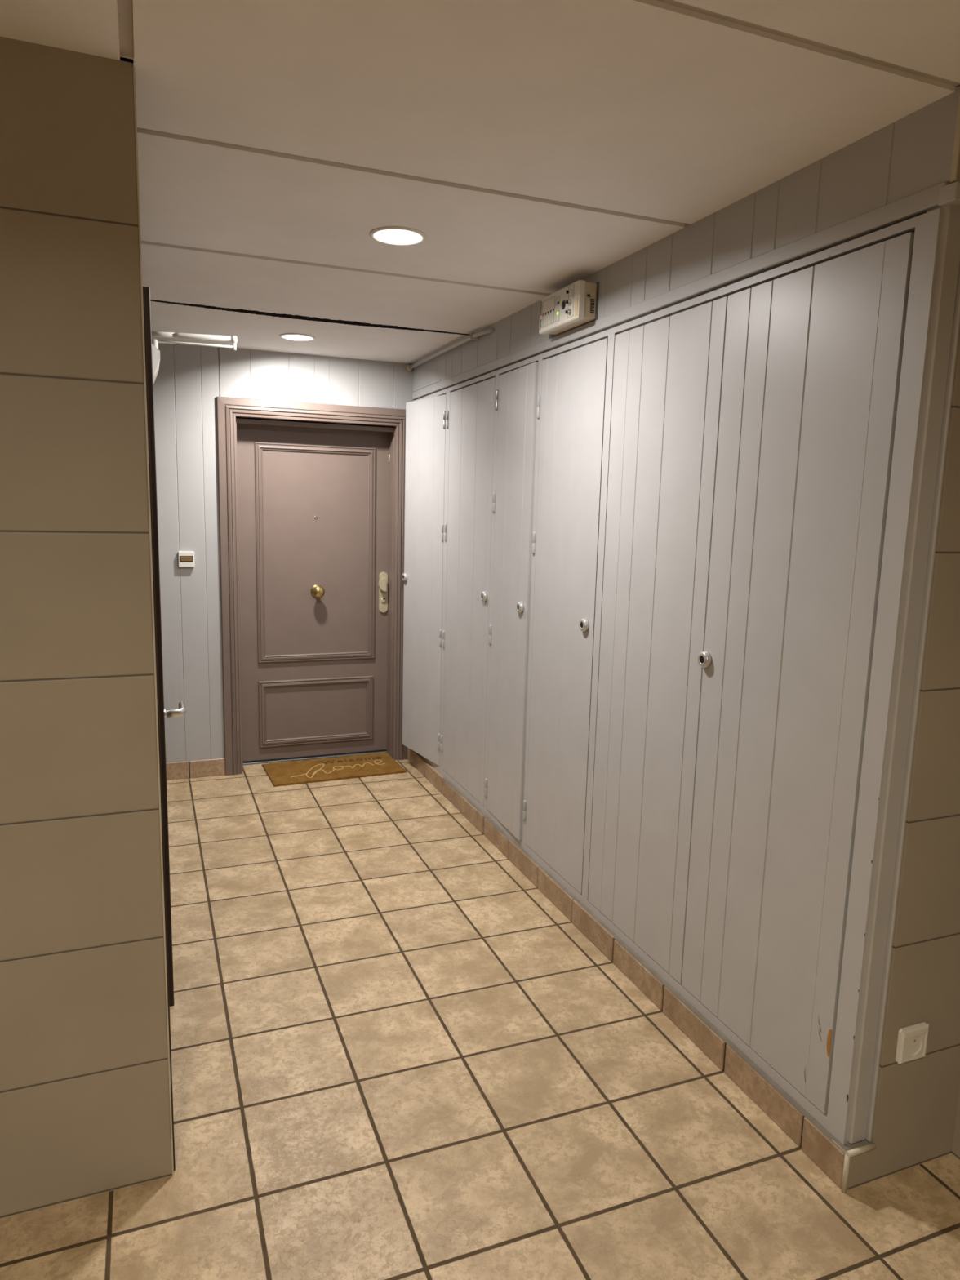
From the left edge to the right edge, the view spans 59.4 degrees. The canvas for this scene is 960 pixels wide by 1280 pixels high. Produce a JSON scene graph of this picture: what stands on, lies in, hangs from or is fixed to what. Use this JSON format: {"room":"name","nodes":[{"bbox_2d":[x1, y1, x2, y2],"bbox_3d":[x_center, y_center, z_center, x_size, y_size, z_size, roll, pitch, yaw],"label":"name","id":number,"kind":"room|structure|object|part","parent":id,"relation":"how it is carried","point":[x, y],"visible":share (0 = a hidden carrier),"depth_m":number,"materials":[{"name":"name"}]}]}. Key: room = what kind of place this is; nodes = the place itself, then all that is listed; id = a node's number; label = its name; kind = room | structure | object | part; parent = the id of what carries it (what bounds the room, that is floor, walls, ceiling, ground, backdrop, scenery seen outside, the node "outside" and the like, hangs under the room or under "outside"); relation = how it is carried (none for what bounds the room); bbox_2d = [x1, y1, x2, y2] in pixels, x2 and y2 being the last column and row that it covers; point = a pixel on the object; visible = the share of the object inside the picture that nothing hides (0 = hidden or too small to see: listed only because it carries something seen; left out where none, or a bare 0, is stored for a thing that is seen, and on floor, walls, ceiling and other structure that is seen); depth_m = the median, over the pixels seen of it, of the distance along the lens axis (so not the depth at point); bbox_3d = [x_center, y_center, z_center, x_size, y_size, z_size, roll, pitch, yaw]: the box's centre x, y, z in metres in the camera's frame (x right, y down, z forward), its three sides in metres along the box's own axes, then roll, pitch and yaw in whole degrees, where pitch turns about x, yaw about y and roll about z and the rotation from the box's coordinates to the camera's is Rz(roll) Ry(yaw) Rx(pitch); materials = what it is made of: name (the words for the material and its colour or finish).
{"room":"apartment building corridor","nodes":[
{"label":"apartment building corridor","id":0,"kind":"room"},
{"bbox_2d":[0,36,172,1218],"bbox_3d":[-2.271,-0.148,2.976,2.055,2.415,3.373,-2,10,-21],"label":"wall","id":1,"kind":"structure","parent":0,"point":[85,1099],"depth_m":1.74,"materials":[{"name":"tile"}]},
{"bbox_2d":[133,66,173,1175],"bbox_3d":[-0.699,0.081,1.811,0.004,2.402,0.013,-2,10,-21],"label":"trim","id":2,"kind":"structure","parent":1,"relation":"attached to","point":[134,72],"depth_m":1.78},
{"bbox_2d":[142,286,237,1170],"bbox_3d":[-0.873,0.068,2.647,0.309,2.161,1.646,-2,10,-21],"label":"door","id":3,"kind":"structure","parent":1,"relation":"in","point":[152,351],"depth_m":2.46,"materials":[{"name":"brown paint"}]},
{"bbox_3d":[-1.129,0.019,2.919,0.035,2.161,0.942,-2,10,-21],"label":"frame","id":4,"kind":"part","parent":3,"relation":"part of","materials":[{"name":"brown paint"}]},
{"bbox_3d":[-1.007,0.228,2.748,0.085,0.031,0.127,-2,10,-21],"label":"lever","id":5,"kind":"part","parent":3,"relation":"part of","materials":[{"name":"metal"}]},
{"bbox_3d":[-0.946,-0.967,2.778,0.255,0.031,0.017,-1,9,-16],"label":"arm","id":6,"kind":"part","parent":3,"relation":"part of","materials":[{"name":"white metal"}]},
{"bbox_2d":[151,340,414,762],"bbox_3d":[-0.988,-0.449,5.098,1.922,2.415,0.326,-2,10,-21],"label":"wall","id":7,"kind":"structure","parent":0,"point":[188,381],"depth_m":4.69,"materials":[{"name":"grey wood"}]},
{"bbox_2d":[177,551,194,567],"bbox_3d":[-1.625,-0.447,4.653,0.085,0.087,0.027,-2,10,-21],"label":"light switch","id":8,"kind":"object","parent":7,"relation":"attached to","point":[185,558],"visible":1,"depth_m":4.64,"materials":[{"name":"white plastic"}]},
{"bbox_2d":[165,758,225,780],"bbox_3d":[-1.673,0.745,4.848,0.395,0.101,0.028,-2,10,-21],"label":"baseboard","id":9,"kind":"structure","parent":7,"relation":"attached to","point":[215,766],"depth_m":4.85,"materials":[{"name":"tile"}]},
{"bbox_2d":[216,396,407,775],"bbox_3d":[-0.982,-0.303,5.048,1.114,2.144,0.242,-2,10,-21],"label":"door","id":10,"kind":"structure","parent":7,"relation":"in","point":[312,495],"depth_m":5.09,"materials":[{"name":"brown paint"}]},
{"bbox_3d":[-0.985,-0.514,5.088,0.714,1.298,0.019,-2,10,-21],"label":"panel moulding","id":11,"kind":"part","parent":10,"relation":"part of","materials":[{"name":"brown paint"}]},
{"bbox_3d":[-1.013,0.443,5.237,0.708,0.412,0.019,-2,10,-21],"label":"panel moulding","id":12,"kind":"part","parent":10,"relation":"part of","materials":[{"name":"brown paint"}]},
{"bbox_3d":[-0.979,-0.293,5.088,0.076,0.076,0.087,-2,10,-21],"label":"knob","id":13,"kind":"part","parent":10,"relation":"part of","materials":[{"name":"gold metal"}]},
{"bbox_3d":[-0.606,-0.299,5.277,0.055,0.256,0.012,-2,10,-21],"label":"lock plate","id":14,"kind":"part","parent":10,"relation":"part of","materials":[{"name":"beige metal"}]},
{"bbox_2d":[0,752,959,1279],"bbox_3d":[-0.583,1.406,1.441,3.968,0.093,7.905,-2,10,-21],"label":"floor","id":15,"kind":"structure","parent":0,"point":[394,1056],"depth_m":2.25,"materials":[{"name":"tile"}]},
{"bbox_2d":[262,751,406,786],"bbox_3d":[-0.881,0.771,5.071,0.787,0.018,0.412,-2,10,-24],"label":"doormat","id":16,"kind":"object","parent":15,"relation":"on","point":[342,767],"visible":1,"depth_m":5.03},
{"bbox_2d":[0,0,959,364],"bbox_3d":[-0.518,-1.118,1.044,3.968,0.202,7.905,-2,10,-21],"label":"ceiling","id":17,"kind":"structure","parent":0,"point":[535,147],"depth_m":1.85,"materials":[{"name":"paint"}]},
{"bbox_2d":[279,333,315,341],"bbox_3d":[-0.920,-1.523,4.238,0.177,0.010,0.177,-2,10,-21],"label":"recessed light","id":18,"kind":"object","parent":17,"relation":"in","point":[291,336],"visible":1,"depth_m":4.21,"materials":[{"name":"white plastic"}]},
{"bbox_2d":[282,334,312,340],"bbox_3d":[-0.920,-1.522,4.238,0.149,0.009,0.149,-2,10,-21],"label":"diffuser","id":19,"kind":"object","parent":18,"relation":"attached to","point":[291,337],"depth_m":4.21,"materials":[{"name":"white plastic"}]},
{"bbox_2d":[369,226,426,245],"bbox_3d":[-0.255,-1.250,2.612,0.177,0.010,0.177,-2,10,-21],"label":"recessed light","id":20,"kind":"object","parent":17,"relation":"in","point":[390,235],"visible":1,"depth_m":2.59,"materials":[{"name":"white plastic"}]},
{"bbox_2d":[373,229,422,244],"bbox_3d":[-0.255,-1.250,2.612,0.149,0.009,0.149,-2,10,-21],"label":"diffuser","id":21,"kind":"object","parent":20,"relation":"attached to","point":[383,236],"depth_m":2.59,"materials":[{"name":"white plastic"}]},
{"bbox_2d":[412,85,959,1144],"bbox_3d":[0.373,-0.196,3.710,0.422,2.415,3.948,-2,10,-21],"label":"wall","id":22,"kind":"structure","parent":0,"point":[895,174],"depth_m":2.16,"materials":[{"name":"paint"}]},
{"bbox_2d":[401,388,448,773],"bbox_3d":[-0.209,-0.321,4.900,0.397,2.201,0.617,-2,10,-21],"label":"door","id":23,"kind":"structure","parent":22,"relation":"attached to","point":[423,577],"depth_m":4.79,"materials":[{"name":"grey paint"}]},
{"bbox_3d":[-0.449,-0.373,4.995,0.019,0.049,0.049,-4,10,-30],"label":"knob","id":24,"kind":"part","parent":23,"relation":"part of","materials":[{"name":"silver metal"}]},
{"bbox_2d":[406,327,493,371],"bbox_3d":[-0.181,-1.506,4.383,0.054,0.038,1.249,-2,10,-21],"label":"pipe","id":25,"kind":"object","parent":22,"relation":"attached to","point":[473,335],"visible":1,"depth_m":4.22,"materials":[{"name":"metal"}]},
{"bbox_2d":[440,370,497,813],"bbox_3d":[0.061,-0.223,4.324,0.322,2.201,0.668,-2,10,-21],"label":"door","id":26,"kind":"structure","parent":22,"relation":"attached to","point":[471,414],"depth_m":4.24,"materials":[{"name":"grey paint"}]},
{"bbox_3d":[0.018,-0.208,4.020,0.019,0.049,0.049,-2,10,-21],"label":"knob","id":27,"kind":"part","parent":26,"relation":"part of","materials":[{"name":"silver metal"}]},
{"bbox_2d":[484,354,540,848],"bbox_3d":[0.262,-0.137,3.809,0.332,2.201,0.451,-2,10,-21],"label":"closet door","id":28,"kind":"structure","parent":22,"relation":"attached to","point":[517,392],"depth_m":3.72,"materials":[{"name":"grey paint"}]},
{"bbox_3d":[0.171,-0.140,3.611,0.019,0.049,0.049,-2,10,-20],"label":"knob","id":29,"kind":"part","parent":28,"relation":"part of","materials":[{"name":"silver metal"}]},
{"bbox_2d":[522,328,611,905],"bbox_3d":[0.452,-0.060,3.345,0.322,2.201,0.562,-2,10,-21],"label":"closet door","id":30,"kind":"structure","parent":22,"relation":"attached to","point":[571,415],"depth_m":3.26,"materials":[{"name":"grey paint"}]},
{"bbox_3d":[0.383,-0.055,3.105,0.019,0.049,0.049,-2,10,-21],"label":"knob","id":31,"kind":"part","parent":30,"relation":"part of","materials":[{"name":"silver metal"}]},
{"bbox_2d":[538,280,599,338],"bbox_3d":[0.302,-1.214,3.100,0.096,0.128,0.388,-2,10,-21],"label":"panel","id":32,"kind":"object","parent":22,"relation":"attached to","point":[575,305],"visible":1,"depth_m":3.00,"materials":[{"name":"plastic"}]},
{"bbox_2d":[564,309,571,315],"bbox_3d":[0.311,-1.161,2.975,0.019,0.021,0.021,-2,10,-21],"label":"switch","id":33,"kind":"object","parent":32,"relation":"attached to","point":[568,312],"depth_m":2.97,"materials":[{"name":"plastic"}]},
{"bbox_2d":[565,288,572,295],"bbox_3d":[0.312,-1.227,2.965,0.019,0.021,0.021,-2,10,-21],"label":"switch","id":34,"kind":"object","parent":32,"relation":"attached to","point":[569,291],"depth_m":2.96,"materials":[{"name":"plastic"}]},
{"bbox_2d":[565,298,572,305],"bbox_3d":[0.312,-1.194,2.970,0.019,0.021,0.021,-2,10,-21],"label":"switch","id":35,"kind":"object","parent":32,"relation":"attached to","point":[569,301],"depth_m":2.97,"materials":[{"name":"plastic"}]},
{"bbox_2d":[407,747,850,1187],"bbox_3d":[0.209,0.979,3.671,0.036,0.099,3.639,-2,10,-21],"label":"baseboard","id":36,"kind":"structure","parent":22,"relation":"attached to","point":[814,1140],"depth_m":2.64,"materials":[{"name":"tile"}]},
{"bbox_2d":[584,208,942,1144],"bbox_3d":[0.791,0.083,2.494,0.322,2.201,1.292,-2,10,-21],"label":"closet door","id":37,"kind":"structure","parent":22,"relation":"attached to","point":[763,428],"depth_m":2.22,"materials":[{"name":"grey paint"}]},
{"bbox_3d":[0.551,0.019,2.739,0.022,2.040,0.595,-2,10,-21],"label":"door","id":38,"kind":"part","parent":37,"relation":"part of","materials":[{"name":"grey paint"}]},
{"bbox_3d":[0.650,0.057,2.437,0.019,0.049,0.049,-2,10,-21],"label":"knob","id":39,"kind":"part","parent":37,"relation":"part of","materials":[{"name":"silver metal"}]},
{"bbox_3d":[0.772,0.112,2.186,0.022,2.040,0.597,-2,10,-21],"label":"door","id":40,"kind":"part","parent":37,"relation":"part of","materials":[{"name":"grey paint"}]},
{"bbox_2d":[831,151,959,1191],"bbox_3d":[1.095,0.102,1.931,0.462,2.415,0.084,-2,10,-21],"label":"wall","id":41,"kind":"structure","parent":0,"point":[916,1102],"depth_m":1.95,"materials":[{"name":"paint"}]},
{"bbox_2d":[840,89,959,1193],"bbox_3d":[0.928,0.118,1.822,0.085,2.409,0.019,-2,10,-21],"label":"trim","id":42,"kind":"structure","parent":41,"relation":"attached to","point":[871,1146],"depth_m":1.66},
{"bbox_2d":[846,181,959,1143],"bbox_3d":[0.972,0.148,1.857,0.160,2.130,0.043,-2,10,-21],"label":"trim","id":43,"kind":"structure","parent":41,"relation":"attached to","point":[945,317],"depth_m":1.83,"materials":[{"name":"grey paint"}]},
{"bbox_2d":[895,1022,928,1064],"bbox_3d":[1.026,0.957,1.996,0.088,0.088,0.019,-2,10,-21],"label":"power socket","id":44,"kind":"object","parent":41,"relation":"attached to","point":[912,1040],"visible":1,"depth_m":1.99,"materials":[{"name":"white plastic"}]},
{"bbox_2d":[951,1088,959,1159],"bbox_3d":[1.995,0.405,0.148,0.112,2.415,3.952,-2,10,-21],"label":"wall","id":45,"kind":"structure","parent":0,"point":[956,1142],"depth_m":2.11,"materials":[{"name":"paint"}]}
]}

